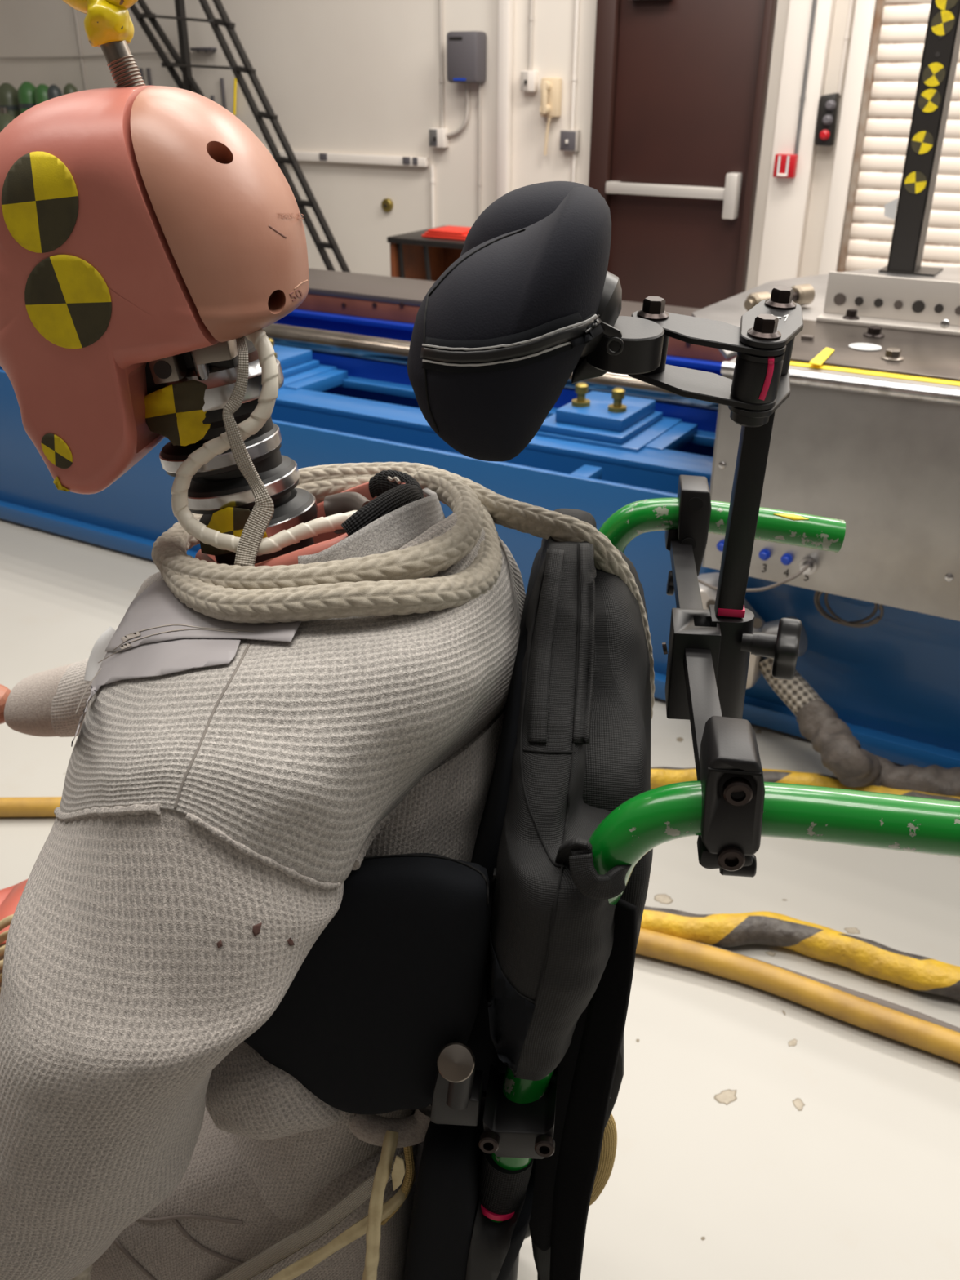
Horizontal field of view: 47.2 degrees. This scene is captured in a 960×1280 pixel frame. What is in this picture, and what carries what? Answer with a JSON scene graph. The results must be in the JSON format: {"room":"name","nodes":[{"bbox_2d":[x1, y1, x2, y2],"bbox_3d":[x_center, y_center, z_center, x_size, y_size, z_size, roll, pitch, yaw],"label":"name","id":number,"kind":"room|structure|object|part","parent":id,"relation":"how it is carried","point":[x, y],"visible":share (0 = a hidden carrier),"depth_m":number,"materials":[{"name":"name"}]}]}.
{"room":"test facility","nodes":[
{"label":"test facility","id":0,"kind":"room"},
{"bbox_2d":[0,0,856,291],"bbox_3d":[1.104,-3.524,5.366,13.500,4.200,0.150,15,31,26],"label":"wall","id":1,"kind":"structure","parent":0,"point":[353,77],"depth_m":6.56,"materials":[{"name":"white paint"}]},
{"bbox_2d":[72,8,87,90],"bbox_3d":[-2.722,-4.419,7.291,0.025,4.000,0.024,0,27,0],"label":"conduit","id":2,"kind":"object","parent":1,"relation":"attached to","point":[82,66],"visible":0.3,"depth_m":7.49,"materials":[{"name":"beige metal"}]},
{"bbox_2d":[0,52,191,58],"bbox_3d":[-2.645,-3.966,7.459,1.831,0.036,0.012,15,31,26],"label":"cable","id":3,"kind":"object","parent":1,"relation":"attached to","point":[133,53],"visible":0.73,"depth_m":7.55,"materials":[{"name":"beige plastic"}]},
{"bbox_2d":[138,68,143,79],"bbox_3d":[-2.256,-3.670,7.368,0.024,0.286,0.023,0,27,0],"label":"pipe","id":4,"kind":"object","parent":1,"relation":"attached to","point":[140,69],"visible":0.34,"depth_m":7.31,"materials":[{"name":"grey metal"}]},
{"bbox_2d":[146,68,151,85],"bbox_3d":[-2.196,-3.655,7.337,0.024,0.284,0.023,0,27,0],"label":"pipe","id":5,"kind":"object","parent":1,"relation":"attached to","point":[148,75],"visible":0.34,"depth_m":7.29,"materials":[{"name":"grey metal"}]},
{"bbox_2d":[190,47,217,52],"bbox_3d":[-1.741,-3.732,6.953,0.243,0.030,0.095,15,31,26],"label":"hook rail","id":6,"kind":"object","parent":1,"relation":"attached to","point":[197,49],"visible":1,"depth_m":6.95,"materials":[{"name":"grey metal"}]},
{"bbox_2d":[219,78,226,108],"bbox_3d":[-1.648,-3.503,7.057,0.024,0.184,0.023,0,27,0],"label":"pipe","id":7,"kind":"object","parent":1,"relation":"attached to","point":[222,83],"visible":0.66,"depth_m":7.05,"materials":[{"name":"grey metal"}]},
{"bbox_2d":[232,77,236,115],"bbox_3d":[-1.557,-3.454,6.987,0.054,0.211,0.018,15,31,26],"label":"strap","id":8,"kind":"object","parent":1,"relation":"hanging from","point":[235,79],"visible":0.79,"depth_m":6.98,"materials":[{"name":"yellow"}]},
{"bbox_2d":[268,150,429,166],"bbox_3d":[-1.323,-3.102,7.031,2.332,0.050,0.052,15,31,26],"label":"cable trunking","id":9,"kind":"object","parent":1,"relation":"attached to","point":[300,156],"depth_m":6.71,"materials":[{"name":"beige paint"}]},
{"bbox_2d":[319,153,327,159],"bbox_3d":[-0.973,-3.001,6.827,0.054,0.040,0.008,15,31,26],"label":"outlet","id":10,"kind":"object","parent":9,"relation":"attached to","point":[322,156],"depth_m":6.82,"materials":[{"name":"grey plastic"}]},
{"bbox_2d":[402,156,409,164],"bbox_3d":[-0.439,-2.857,6.552,0.050,0.040,0.008,15,31,26],"label":"outlet","id":11,"kind":"object","parent":9,"relation":"attached to","point":[406,160],"depth_m":6.55,"materials":[{"name":"grey plastic"}]},
{"bbox_2d":[412,157,417,164],"bbox_3d":[-0.385,-2.842,6.525,0.033,0.040,0.008,15,31,26],"label":"outlet","id":12,"kind":"object","parent":9,"relation":"attached to","point":[415,160],"depth_m":6.52,"materials":[{"name":"grey plastic"}]},
{"bbox_2d":[381,198,393,211],"bbox_3d":[-0.575,-2.679,6.773,0.076,0.076,0.034,15,31,26],"label":"disc","id":13,"kind":"object","parent":1,"relation":"attached to","point":[387,204],"visible":1,"depth_m":6.76,"materials":[{"name":"brown metal"}]},
{"bbox_2d":[430,164,435,228],"bbox_3d":[-0.284,-2.400,6.734,0.030,0.938,0.029,0,27,0],"label":"conduit","id":14,"kind":"object","parent":1,"relation":"attached to","point":[432,166],"visible":0.44,"depth_m":6.59,"materials":[{"name":"white metal"}]},
{"bbox_2d":[428,127,448,147],"bbox_3d":[-0.245,-2.925,6.403,0.104,0.102,0.080,15,31,26],"label":"switch box","id":15,"kind":"object","parent":1,"relation":"attached to","point":[437,137],"visible":1,"depth_m":6.38,"materials":[{"name":"beige paint"}]},
{"bbox_3d":[-0.273,-2.921,6.394,0.054,0.089,0.004,15,31,26],"label":"plate","id":16,"kind":"part","parent":15,"relation":"part of","materials":[{"name":"metal"}]},
{"bbox_2d":[438,0,444,128],"bbox_3d":[-0.214,-4.249,5.741,0.030,2.864,0.029,0,27,0],"label":"conduit","id":17,"kind":"object","parent":1,"relation":"attached to","point":[440,2],"visible":1,"depth_m":6.24,"materials":[{"name":"beige metal"}]},
{"bbox_2d":[446,84,469,137],"bbox_3d":[-0.124,-3.030,6.296,0.148,0.277,0.024,15,31,26],"label":"conduit elbow","id":18,"kind":"object","parent":1,"relation":"attached to","point":[463,126],"visible":1,"depth_m":6.28,"materials":[{"name":"beige plastic"}]},
{"bbox_2d":[446,31,486,83],"bbox_3d":[-0.075,-3.235,6.105,0.203,0.252,0.122,15,31,26],"label":"electrical box","id":19,"kind":"object","parent":1,"relation":"attached to","point":[466,51],"visible":1,"depth_m":6.06,"materials":[{"name":"grey"}]},
{"bbox_3d":[-0.133,-3.300,6.033,0.083,0.014,0.004,15,31,26],"label":"name plate","id":20,"kind":"part","parent":19,"relation":"part of","materials":[{"name":"black plastic"}]},
{"bbox_2d":[477,83,481,217],"bbox_3d":[-0.004,-2.521,6.492,0.025,1.378,0.024,0,27,0],"label":"conduit","id":21,"kind":"object","parent":1,"relation":"attached to","point":[479,90],"visible":0.48,"depth_m":6.32,"materials":[{"name":"beige metal"}]},
{"bbox_2d":[496,0,513,199],"bbox_3d":[0.141,-3.727,5.753,0.072,4.200,0.059,15,31,26],"label":"trim","id":22,"kind":"structure","parent":1,"relation":"attached to","point":[505,7],"depth_m":6.09,"materials":[{"name":"beige paint"}]},
{"bbox_2d":[520,70,537,91],"bbox_3d":[0.263,-3.056,6.011,0.086,0.102,0.070,15,31,26],"label":"thermostat box","id":23,"kind":"object","parent":1,"relation":"attached to","point":[528,78],"visible":1,"depth_m":6.00,"materials":[{"name":"beige paint"}]},
{"bbox_3d":[0.242,-3.053,6.004,0.045,0.091,0.004,15,31,26],"label":"plate","id":24,"kind":"part","parent":23,"relation":"part of","materials":[{"name":"beige plastic"}]},
{"bbox_2d":[528,0,533,70],"bbox_3d":[0.278,-4.250,5.419,0.030,2.564,0.029,0,27,0],"label":"conduit","id":25,"kind":"object","parent":1,"relation":"attached to","point":[531,17],"visible":1,"depth_m":5.92,"materials":[{"name":"beige metal"}]},
{"bbox_2d":[539,77,562,155],"bbox_3d":[0.375,-2.862,6.019,0.113,0.386,0.096,15,31,26],"label":"wall telephone","id":26,"kind":"object","parent":1,"relation":"attached to","point":[551,87],"visible":1,"depth_m":5.96,"materials":[{"name":"beige plastic"}]},
{"bbox_3d":[0.372,-2.782,6.073,0.021,0.194,0.056,-14,30,-25],"label":"coiled cord","id":27,"kind":"part","parent":26,"relation":"part of","materials":[{"name":"beige plastic"}]},
{"bbox_2d":[559,129,580,151],"bbox_3d":[0.489,-2.737,6.027,0.102,0.107,0.070,15,31,26],"label":"switch plate","id":28,"kind":"object","parent":1,"relation":"attached to","point":[570,140],"visible":1,"depth_m":6.01,"materials":[{"name":"beige"}]},
{"bbox_3d":[0.480,-2.731,6.014,0.092,0.096,0.004,15,31,26],"label":"plate","id":29,"kind":"part","parent":28,"relation":"part of","materials":[{"name":"grey metal"}]},
{"bbox_2d":[571,151,576,182],"bbox_3d":[0.519,-2.229,6.299,0.028,1.039,0.027,0,27,0],"label":"conduit","id":30,"kind":"object","parent":1,"relation":"attached to","point":[574,153],"visible":0.12,"depth_m":6.09,"materials":[{"name":"white metal"}]},
{"bbox_2d":[569,0,579,129],"bbox_3d":[0.511,-4.060,5.365,0.030,2.850,0.029,0,27,0],"label":"conduit","id":31,"kind":"object","parent":1,"relation":"attached to","point":[574,77],"visible":1,"depth_m":5.87,"materials":[{"name":"white metal"}]},
{"bbox_2d":[588,0,777,308],"bbox_3d":[1.001,-2.596,5.726,0.917,2.220,0.128,15,31,26],"label":"door","id":32,"kind":"structure","parent":1,"relation":"in","point":[680,87],"depth_m":5.71,"materials":[{"name":"brown"}]},
{"bbox_2d":[773,153,798,177],"bbox_3d":[1.515,-2.354,5.460,0.104,0.106,0.064,15,31,26],"label":"station","id":33,"kind":"object","parent":1,"relation":"attached to","point":[784,165],"visible":1,"depth_m":5.44,"materials":[{"name":"red plastic"}]},
{"bbox_3d":[1.500,-2.310,5.461,0.041,0.011,0.015,15,31,26],"label":"pull handle","id":34,"kind":"part","parent":33,"relation":"part of","materials":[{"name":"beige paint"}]},
{"bbox_2d":[756,0,835,286],"bbox_3d":[1.569,-3.339,5.011,0.200,4.200,0.074,15,31,26],"label":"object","id":35,"kind":"structure","parent":1,"relation":"attached to","point":[788,200],"depth_m":5.42,"materials":[{"name":"beige paint"}]},
{"bbox_2d":[794,0,817,155],"bbox_3d":[1.568,-3.701,4.765,0.025,2.930,0.024,0,27,0],"label":"conduit","id":36,"kind":"object","parent":1,"relation":"attached to","point":[802,98],"visible":1,"depth_m":5.27,"materials":[{"name":"metal"}]},
{"bbox_2d":[815,93,839,146],"bbox_3d":[1.678,-2.518,5.320,0.083,0.232,0.099,15,31,26],"label":"traffic light","id":37,"kind":"object","parent":1,"relation":"attached to","point":[828,104],"visible":1,"depth_m":5.30,"materials":[{"name":"black plastic"}]},
{"bbox_2d":[836,0,854,95],"bbox_3d":[1.737,-3.813,4.694,0.028,2.666,0.027,0,27,0],"label":"conduit","id":38,"kind":"object","parent":1,"relation":"attached to","point":[846,35],"visible":0.95,"depth_m":5.20,"materials":[{"name":"white metal"}]},
{"bbox_2d":[818,0,876,275],"bbox_3d":[1.786,-3.269,4.877,0.084,4.200,0.119,15,31,26],"label":"trim","id":39,"kind":"structure","parent":1,"relation":"attached to","point":[864,12],"depth_m":5.25,"materials":[{"name":"beige paint"}]},
{"bbox_2d":[836,0,959,272],"bbox_3d":[2.946,-2.910,4.299,2.597,4.100,0.070,15,31,26],"label":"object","id":40,"kind":"structure","parent":1,"relation":"in","point":[900,27],"depth_m":5.22,"materials":[{"name":"white plastic"}]},
{"bbox_3d":[1.834,-3.209,4.870,0.027,4.100,0.070,15,31,26],"label":"guide rail","id":41,"kind":"part","parent":40,"relation":"part of","materials":[{"name":"white metal"}]},
{"bbox_2d":[0,519,959,1279],"bbox_3d":[-0.626,0.434,2.384,15.000,0.120,9.700,15,31,26],"label":"floor","id":42,"kind":"structure","parent":0,"point":[762,1135],"depth_m":1.78,"materials":[{"name":"white concrete"}]},
{"bbox_2d":[0,107,14,132],"bbox_3d":[-3.033,-2.846,7.273,0.200,1.217,0.200,0,27,0],"label":"gas cylinder","id":43,"kind":"object","parent":42,"relation":"on","point":[6,118],"visible":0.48,"depth_m":6.98,"materials":[{"name":"grey paint"}]},
{"bbox_2d":[0,82,20,118],"bbox_3d":[-3.266,-3.234,7.875,0.161,1.352,0.161,0,27,0],"label":"gas cylinder","id":44,"kind":"object","parent":42,"relation":"on","point":[8,93],"visible":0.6,"depth_m":7.56,"materials":[{"name":"grey paint"}]},
{"bbox_2d":[17,81,36,114],"bbox_3d":[-3.082,-3.188,7.779,0.149,1.361,0.149,0,27,0],"label":"gas cylinder","id":45,"kind":"object","parent":42,"relation":"on","point":[26,99],"visible":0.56,"depth_m":7.46,"materials":[{"name":"green paint"}]},
{"bbox_2d":[0,796,62,817],"bbox_3d":[-0.953,0.357,2.354,0.442,0.042,0.043,0,27,-1],"label":"cable","id":46,"kind":"object","parent":42,"relation":"on","point":[26,806],"visible":0.43,"depth_m":2.34,"materials":[{"name":"rubber"}]},
{"bbox_2d":[34,84,48,105],"bbox_3d":[-2.951,-3.147,7.715,0.128,1.348,0.128,0,27,0],"label":"gas cylinder","id":47,"kind":"object","parent":42,"relation":"on","point":[41,91],"visible":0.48,"depth_m":7.39,"materials":[{"name":"green paint"}]},
{"bbox_2d":[47,84,62,99],"bbox_3d":[-2.769,-3.003,7.436,0.097,1.347,0.097,0,27,0],"label":"gas cylinder","id":48,"kind":"object","parent":42,"relation":"on","point":[53,91],"visible":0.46,"depth_m":7.12,"materials":[{"name":"grey paint"}]},
{"bbox_2d":[63,83,77,94],"bbox_3d":[-2.724,-3.088,7.597,0.099,1.353,0.099,0,27,0],"label":"gas cylinder","id":49,"kind":"object","parent":42,"relation":"on","point":[68,88],"visible":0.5,"depth_m":7.27,"materials":[{"name":"grey paint"}]},
{"bbox_2d":[129,0,351,272],"bbox_3d":[-1.614,-3.200,6.593,2.629,2.479,0.492,24,35,38],"label":"ladder","id":50,"kind":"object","parent":42,"relation":"on","point":[184,62],"depth_m":6.30,"materials":[{"name":"black metal"}]},
{"bbox_2d":[386,226,465,281],"bbox_3d":[-0.042,-1.985,6.284,0.750,0.618,0.600,15,31,26],"label":"desk","id":51,"kind":"object","parent":42,"relation":"on","point":[413,255],"visible":0.23,"depth_m":6.22,"materials":[{"name":"black wood"}]},
{"bbox_3d":[-0.432,-1.958,6.260,0.028,0.588,0.078,22,34,36],"label":"leg","id":52,"kind":"part","parent":51,"relation":"part of","materials":[{"name":"black metal"}]},
{"bbox_3d":[-0.349,-2.058,6.453,0.025,0.586,0.570,15,31,26],"label":"panel","id":53,"kind":"part","parent":51,"relation":"part of","materials":[{"name":"brown wood"}]},
{"bbox_3d":[-0.275,-1.921,6.190,0.100,0.589,0.027,-24,36,-38],"label":"leg","id":54,"kind":"part","parent":51,"relation":"part of","materials":[{"name":"black metal"}]},
{"bbox_2d":[421,234,466,239],"bbox_3d":[-0.121,-2.235,6.078,0.340,0.012,0.220,15,31,26],"label":"folder","id":55,"kind":"object","parent":51,"relation":"on","point":[422,235],"visible":0.26,"depth_m":6.00,"materials":[{"name":"red plastic"}]},
{"bbox_2d":[424,231,467,237],"bbox_3d":[-0.121,-2.248,6.071,0.300,0.012,0.220,15,31,26],"label":"folder","id":56,"kind":"object","parent":55,"relation":"on","point":[425,233],"visible":0.24,"depth_m":5.99,"materials":[{"name":"red plastic"}]},
{"bbox_2d":[427,225,471,234],"bbox_3d":[-0.138,-2.265,6.074,0.220,0.012,0.220,15,31,26],"label":"folder","id":57,"kind":"object","parent":56,"relation":"on","point":[446,229],"visible":0.76,"depth_m":6.03,"materials":[{"name":"red plastic"}]},
{"bbox_3d":[-0.106,-2.127,6.591,0.240,0.586,0.020,15,31,26],"label":"panel","id":58,"kind":"part","parent":51,"relation":"part of","materials":[{"name":"brown wood"}]},
{"bbox_2d":[0,268,959,768],"bbox_3d":[-0.174,-0.859,4.048,10.700,0.660,2.105,15,31,26],"label":"track","id":59,"kind":"object","parent":42,"relation":"on","point":[609,442],"visible":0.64,"depth_m":3.01,"materials":[{"name":"blue metal"}]},
{"bbox_3d":[-0.353,-0.963,3.646,10.700,0.082,0.082,15,31,26],"label":"polished rail","id":60,"kind":"part","parent":59,"relation":"part of","materials":[{"name":"metal"}]},
{"bbox_3d":[0.244,-1.394,4.582,10.700,0.025,0.440,15,31,26],"label":"plate","id":61,"kind":"part","parent":59,"relation":"part of","materials":[{"name":"grey metal"}]},
{"bbox_3d":[-0.353,-0.909,3.674,10.700,0.060,0.070,15,31,26],"label":"rail seat","id":62,"kind":"part","parent":59,"relation":"part of","materials":[{"name":"blue paint"}]},
{"bbox_2d":[697,572,807,688],"bbox_3d":[0.608,0.010,2.535,0.296,0.268,0.155,15,31,26],"label":"junction","id":63,"kind":"object","parent":59,"relation":"attached to","point":[708,594],"visible":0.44,"depth_m":2.49,"materials":[{"name":"silver metal"}]},
{"bbox_2d":[692,266,959,621],"bbox_3d":[1.803,-0.519,2.519,2.557,0.580,1.742,15,31,26],"label":"equipment box","id":64,"kind":"object","parent":59,"relation":"on","point":[866,434],"depth_m":2.24,"materials":[{"name":"metal"}]},
{"bbox_2d":[697,564,808,591],"bbox_3d":[0.568,-0.130,2.325,0.235,0.080,0.053,10,29,18],"label":"cable","id":65,"kind":"object","parent":64,"relation":"attached to","point":[806,566],"visible":0.73,"depth_m":2.29,"materials":[{"name":"grey plastic"}]},
{"bbox_3d":[0.750,-0.854,2.756,0.247,0.052,0.057,-21,34,-35],"label":"rod end link","id":66,"kind":"part","parent":64,"relation":"part of","materials":[{"name":"silver metal"}]},
{"bbox_3d":[0.755,-0.856,2.760,0.176,0.024,0.024,-21,34,-35],"label":"rod","id":67,"kind":"part","parent":64,"relation":"part of","materials":[{"name":"grey metal"}]},
{"bbox_3d":[1.628,-0.202,2.050,2.300,0.445,0.550,15,31,26],"label":"panel","id":68,"kind":"part","parent":64,"relation":"part of","materials":[{"name":"metal"}]},
{"bbox_2d":[813,590,884,627],"bbox_3d":[0.801,-0.080,2.385,0.149,0.119,0.027,15,31,26],"label":"coiled cable","id":69,"kind":"object","parent":64,"relation":"hanging from","point":[856,624],"visible":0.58,"depth_m":2.40,"materials":[{"name":"grey plastic"}]},
{"bbox_3d":[1.655,-0.411,1.971,2.280,0.022,0.420,15,31,26],"label":"dark deck plate","id":70,"kind":"part","parent":64,"relation":"part of","materials":[{"name":"grey metal"}]},
{"bbox_2d":[878,0,959,276],"bbox_3d":[1.310,-1.709,3.056,0.175,1.310,0.152,15,31,26],"label":"post","id":71,"kind":"object","parent":64,"relation":"on","point":[941,48],"visible":1,"depth_m":3.15,"materials":[{"name":"black metal"}]},
{"bbox_3d":[1.315,-1.128,3.352,0.160,0.006,0.150,15,31,26],"label":"foot plate","id":72,"kind":"part","parent":71,"relation":"part of","materials":[{"name":"black"}]},
{"bbox_2d":[244,497,959,1279],"bbox_3d":[-0.170,0.428,1.009,0.943,1.150,0.574,0,27,0],"label":"wheelchair","id":73,"kind":"object","parent":42,"relation":"on","point":[491,992],"visible":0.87,"depth_m":0.66,"materials":[{"name":"black fabric"}]},
{"bbox_2d":[0,85,525,1279],"bbox_3d":[-0.411,0.327,0.838,0.805,1.338,0.797,10,29,18],"label":"crash test dummy","id":74,"kind":"object","parent":73,"relation":"on","point":[225,782],"visible":0.89,"depth_m":0.61,"materials":[{"name":"pink plastic"}]},
{"bbox_2d":[0,959,3,969],"bbox_3d":[-0.463,0.362,1.125,0.387,0.209,0.045,5,28,9],"label":"lead","id":75,"kind":"object","parent":74,"relation":"attached to","point":[1,961],"visible":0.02,"depth_m":1.12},
{"bbox_2d":[0,945,5,956],"bbox_3d":[-0.459,0.345,1.115,0.386,0.213,0.041,5,28,9],"label":"lead","id":76,"kind":"object","parent":74,"relation":"attached to","point":[2,948],"visible":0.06,"depth_m":1.11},
{"bbox_3d":[-0.341,0.491,1.253,0.473,0.502,0.170,11,29,21],"label":"trouser leg","id":77,"kind":"part","parent":74,"relation":"part of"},
{"bbox_2d":[0,929,8,943],"bbox_3d":[-0.454,0.329,1.104,0.386,0.216,0.039,5,28,9],"label":"lead","id":78,"kind":"object","parent":74,"relation":"attached to","point":[3,935],"visible":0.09,"depth_m":1.10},
{"bbox_2d":[0,914,13,930],"bbox_3d":[-0.450,0.312,1.095,0.385,0.220,0.039,5,28,9],"label":"lead","id":79,"kind":"object","parent":74,"relation":"attached to","point":[6,922],"visible":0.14,"depth_m":1.09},
{"bbox_2d":[62,0,145,87],"bbox_3d":[-0.214,-0.367,0.619,0.067,0.110,0.033,11,29,21],"label":"lifting eye","id":80,"kind":"object","parent":74,"relation":"on","point":[108,26],"visible":0.92,"depth_m":0.62,"materials":[{"name":"yellow metal"}]},
{"bbox_3d":[-0.169,-0.170,0.713,0.082,0.038,0.081,0,27,0],"label":"plate","id":81,"kind":"part","parent":74,"relation":"part of","materials":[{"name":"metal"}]},
{"bbox_2d":[216,1144,417,1279],"bbox_3d":[-0.140,0.435,0.784,0.194,0.197,0.029,0,27,0],"label":"lap webbing","id":82,"kind":"object","parent":74,"relation":"on","point":[323,1224],"visible":0.8,"depth_m":0.76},
{"bbox_2d":[267,1171,416,1279],"bbox_3d":[-0.126,0.447,0.780,0.164,0.174,0.029,-1,27,-2],"label":"strap","id":83,"kind":"object","parent":74,"relation":"attached to","point":[358,1229],"visible":0.88,"depth_m":0.75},
{"bbox_2d":[362,1130,398,1279],"bbox_3d":[-0.066,0.401,0.740,0.017,0.157,0.052,13,30,24],"label":"wire bundle","id":84,"kind":"object","parent":74,"relation":"hanging from","point":[389,1144],"visible":1,"depth_m":0.71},
{"bbox_2d":[381,1146,414,1225],"bbox_3d":[-0.057,0.366,0.742,0.025,0.083,0.015,-11,29,-21],"label":"cable","id":85,"kind":"object","parent":74,"relation":"attached to","point":[408,1151],"visible":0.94,"depth_m":0.73,"materials":[{"name":"brown plastic"}]},
{"bbox_2d":[391,1155,405,1191],"bbox_3d":[-0.053,0.346,0.713,0.009,0.034,0.002,3,27,6],"label":"tab","id":86,"kind":"object","parent":74,"relation":"attached to","point":[398,1171],"visible":1,"depth_m":0.71,"materials":[{"name":"beige fabric"}]},
{"bbox_2d":[151,462,654,719],"bbox_3d":[-0.075,-0.010,0.741,0.344,0.181,0.238,12,30,22],"label":"rope","id":87,"kind":"object","parent":74,"relation":"attached to","point":[389,583],"visible":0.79,"depth_m":0.65,"materials":[{"name":"fabric"}]},
{"bbox_2d":[403,1103,535,1279],"bbox_3d":[-0.009,0.399,0.837,0.114,0.262,0.202,0,27,0],"label":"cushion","id":88,"kind":"object","parent":73,"relation":"on","point":[473,1209],"depth_m":0.72,"materials":[{"name":"black fabric"}]},
{"bbox_3d":[0.021,0.312,0.772,0.066,0.033,0.050,3,27,6],"label":"support arm","id":89,"kind":"part","parent":73,"relation":"part of","materials":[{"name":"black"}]},
{"bbox_3d":[0.015,0.411,0.753,0.029,0.094,0.060,14,30,25],"label":"nylon panel","id":90,"kind":"part","parent":73,"relation":"part of","materials":[{"name":"black"}]},
{"bbox_2d":[466,547,541,1091],"bbox_3d":[0.039,0.092,0.820,0.079,0.294,0.356,3,27,6],"label":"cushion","id":91,"kind":"object","parent":73,"relation":"on","point":[512,811],"depth_m":0.66,"materials":[{"name":"black fabric"}]},
{"bbox_3d":[0.009,0.203,0.656,0.025,0.100,0.083,-7,28,-15],"label":"jersey panel","id":92,"kind":"part","parent":73,"relation":"part of","materials":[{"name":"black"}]},
{"bbox_2d":[507,1250,519,1279],"bbox_3d":[-0.197,0.525,1.075,0.480,0.080,0.400,3,27,6],"label":"seat cushion","id":93,"kind":"object","parent":73,"relation":"on","point":[513,1274],"depth_m":0.97,"materials":[{"name":"black fabric"}]},
{"bbox_3d":[0.065,0.046,0.794,0.084,0.270,0.459,3,27,6],"label":"backrest","id":94,"kind":"part","parent":73,"relation":"part of","materials":[{"name":"black fabric"}]},
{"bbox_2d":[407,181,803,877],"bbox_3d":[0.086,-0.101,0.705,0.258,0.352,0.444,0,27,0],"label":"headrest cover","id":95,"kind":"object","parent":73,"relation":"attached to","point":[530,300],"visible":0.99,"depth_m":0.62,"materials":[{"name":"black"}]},
{"bbox_2d":[586,315,669,374],"bbox_3d":[0.090,-0.175,0.661,0.054,0.036,0.071,0,27,0],"label":"hinge","id":96,"kind":"object","parent":95,"relation":"attached to","point":[626,344],"depth_m":0.63,"materials":[{"name":"black"}]},
{"bbox_2d":[708,604,754,719],"bbox_3d":[0.172,0.019,0.765,0.030,0.084,0.027,3,27,6],"label":"socket","id":97,"kind":"object","parent":95,"relation":"attached to","point":[735,623],"depth_m":0.75,"materials":[{"name":"black"}]},
{"bbox_3d":[0.170,-0.070,0.720,0.022,0.170,0.017,3,27,6],"label":"upright post","id":98,"kind":"part","parent":95,"relation":"part of","materials":[{"name":"black metal"}]},
{"bbox_3d":[0.188,0.003,0.732,0.026,0.016,0.016,8,28,15],"label":"knob stem","id":99,"kind":"part","parent":95,"relation":"part of","materials":[{"name":"black"}]},
{"bbox_3d":[0.174,-0.156,0.683,0.037,0.013,0.090,6,28,11],"label":"plate","id":100,"kind":"part","parent":95,"relation":"part of","materials":[{"name":"black"}]},
{"bbox_3d":[0.175,-0.190,0.660,0.037,0.013,0.090,6,28,11],"label":"plate","id":101,"kind":"part","parent":95,"relation":"part of","materials":[{"name":"black"}]},
{"bbox_3d":[0.176,0.014,0.988,0.255,0.297,0.028,3,27,6],"label":"push handle","id":102,"kind":"part","parent":73,"relation":"part of","materials":[{"name":"green paint"}]},
{"bbox_3d":[0.131,0.302,0.708,0.320,0.528,0.061,3,27,6],"label":"push handle","id":103,"kind":"part","parent":73,"relation":"part of","materials":[{"name":"green paint"}]},
{"bbox_2d":[635,928,959,1063],"bbox_3d":[0.516,0.600,1.891,0.826,0.047,0.081,13,30,23],"label":"hose","id":104,"kind":"object","parent":42,"relation":"on","point":[910,1030],"visible":0.88,"depth_m":1.87,"materials":[{"name":"yellow rubber"}]},
{"bbox_2d":[640,906,959,1001],"bbox_3d":[0.519,0.540,1.994,0.774,0.064,0.113,8,28,15],"label":"cable","id":105,"kind":"object","parent":42,"relation":"on","point":[870,957],"visible":0.79,"depth_m":1.97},
{"bbox_2d":[650,766,959,801],"bbox_3d":[0.692,0.329,2.411,1.002,0.058,0.112,6,28,10],"label":"cable","id":106,"kind":"object","parent":42,"relation":"on","point":[660,776],"visible":0.23,"depth_m":2.42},
{"bbox_2d":[697,942,959,1032],"bbox_3d":[0.525,0.591,1.932,0.846,0.024,0.042,13,30,24],"label":"cable","id":107,"kind":"object","parent":42,"relation":"on","point":[900,1008],"visible":0.23,"depth_m":1.86,"materials":[{"name":"grey plastic"}]},
{"bbox_2d":[758,657,959,796],"bbox_3d":[0.868,0.228,2.383,0.602,0.267,0.238,13,30,24],"label":"cable sleeve","id":108,"kind":"object","parent":42,"relation":"on","point":[842,753],"visible":0.87,"depth_m":2.37,"materials":[{"name":"grey fabric"}]}
]}

